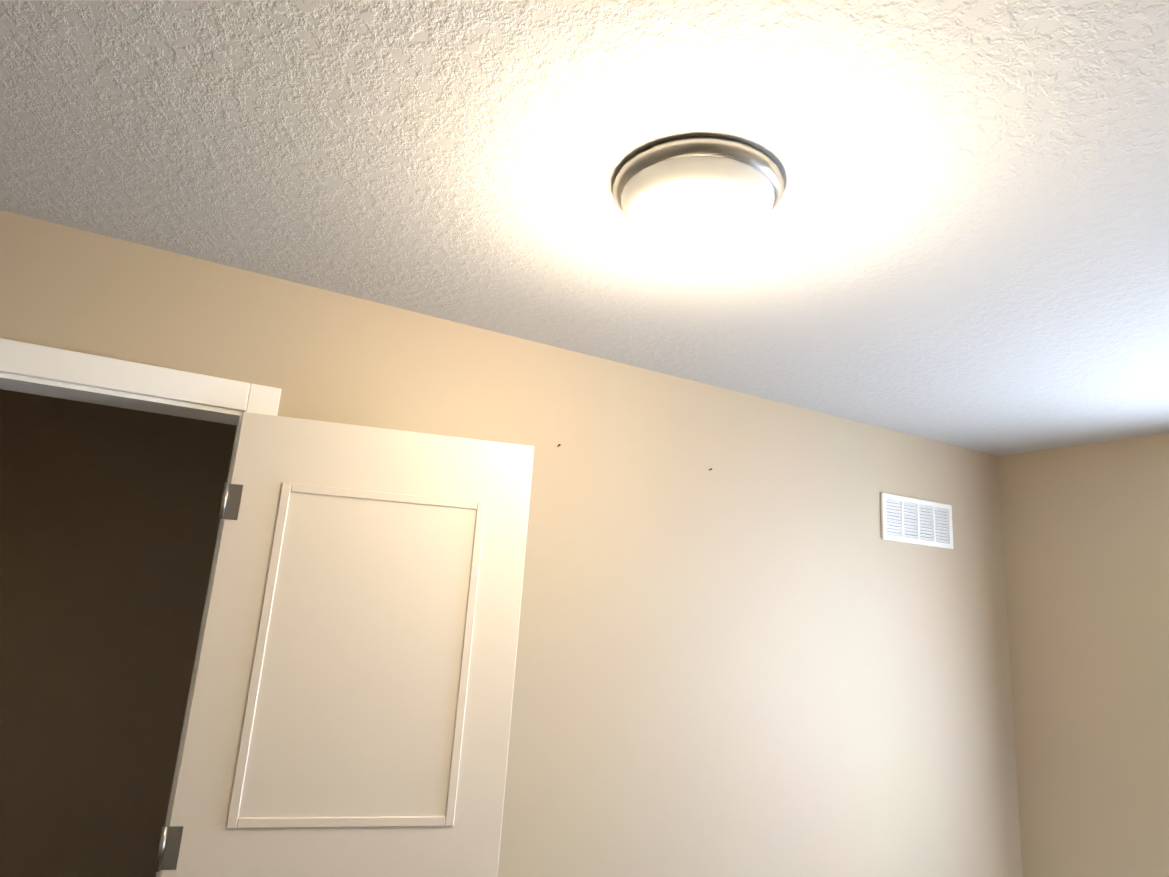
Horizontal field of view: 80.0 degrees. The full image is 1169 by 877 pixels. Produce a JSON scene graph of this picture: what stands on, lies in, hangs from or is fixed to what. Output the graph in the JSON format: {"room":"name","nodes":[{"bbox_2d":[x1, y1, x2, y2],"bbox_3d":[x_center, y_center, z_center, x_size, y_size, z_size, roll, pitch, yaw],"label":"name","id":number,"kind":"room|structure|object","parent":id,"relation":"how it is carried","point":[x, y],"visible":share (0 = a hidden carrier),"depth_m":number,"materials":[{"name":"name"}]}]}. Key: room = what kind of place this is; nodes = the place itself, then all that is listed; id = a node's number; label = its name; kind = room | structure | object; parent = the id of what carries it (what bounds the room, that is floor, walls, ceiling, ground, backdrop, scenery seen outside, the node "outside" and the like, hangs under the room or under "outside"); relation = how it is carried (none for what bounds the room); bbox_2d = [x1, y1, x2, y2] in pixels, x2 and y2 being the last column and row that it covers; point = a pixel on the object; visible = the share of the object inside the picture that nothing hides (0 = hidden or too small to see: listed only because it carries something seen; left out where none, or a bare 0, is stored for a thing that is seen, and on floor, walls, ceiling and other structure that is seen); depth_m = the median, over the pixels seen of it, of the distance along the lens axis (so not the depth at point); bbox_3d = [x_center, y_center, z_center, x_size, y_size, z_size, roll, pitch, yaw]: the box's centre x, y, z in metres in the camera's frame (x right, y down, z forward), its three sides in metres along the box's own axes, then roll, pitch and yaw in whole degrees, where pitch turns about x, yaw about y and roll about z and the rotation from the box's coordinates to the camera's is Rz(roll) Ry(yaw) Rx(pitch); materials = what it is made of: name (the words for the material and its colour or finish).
{"room":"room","nodes":[
{"label":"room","id":0,"kind":"room"},
{"bbox_2d":[0,389,236,876],"bbox_3d":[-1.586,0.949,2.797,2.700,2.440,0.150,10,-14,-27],"label":"doorway","id":1,"kind":"structure","parent":0,"point":[109,521],"depth_m":2.60,"materials":[{"name":"paint"}]},
{"bbox_2d":[0,210,1022,876],"bbox_3d":[-0.135,0.911,2.159,4.650,2.440,0.150,10,-14,-27],"label":"wall","id":2,"kind":"structure","parent":0,"point":[760,648],"depth_m":2.38,"materials":[{"name":"paint"}]},
{"bbox_2d":[0,338,280,876],"bbox_3d":[-1.340,0.842,1.507,0.940,2.130,0.182,10,-14,-27],"label":"door frame","id":3,"kind":"structure","parent":2,"relation":"attached to","point":[29,368],"depth_m":1.72,"materials":[{"name":"white wood"}]},
{"bbox_2d":[155,412,533,876],"bbox_3d":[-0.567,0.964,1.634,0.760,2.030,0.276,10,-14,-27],"label":"door","id":4,"kind":"structure","parent":2,"relation":"in","point":[351,708],"depth_m":1.73,"materials":[{"name":"beige wood"}]},
{"bbox_2d":[881,493,952,548],"bbox_3d":[1.455,0.363,3.039,0.460,0.197,0.013,10,-14,-27],"label":"air vent","id":5,"kind":"object","parent":2,"relation":"in","point":[914,521],"visible":1,"depth_m":3.03,"materials":[{"name":"white metal"}]},
{"bbox_2d":[0,0,1168,455],"bbox_3d":[0.566,-0.494,1.470,4.800,0.100,4.950,10,-14,-27],"label":"ceiling","id":6,"kind":"structure","parent":0,"point":[960,238],"depth_m":1.34,"materials":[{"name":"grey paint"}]},
{"bbox_2d":[613,136,783,255],"bbox_3d":[0.216,-0.439,1.354,0.330,0.106,0.330,10,-14,-27],"label":"ceiling light fixture","id":7,"kind":"object","parent":6,"relation":"attached to","point":[697,195],"visible":0.98,"depth_m":1.26,"materials":[{"name":"white glass"}]},
{"bbox_2d":[998,433,1168,876],"bbox_3d":[2.814,1.020,1.713,0.150,2.440,3.700,10,-14,-27],"label":"wall","id":8,"kind":"structure","parent":0,"point":[1085,532],"depth_m":2.92,"materials":[{"name":"paint"}]}
]}

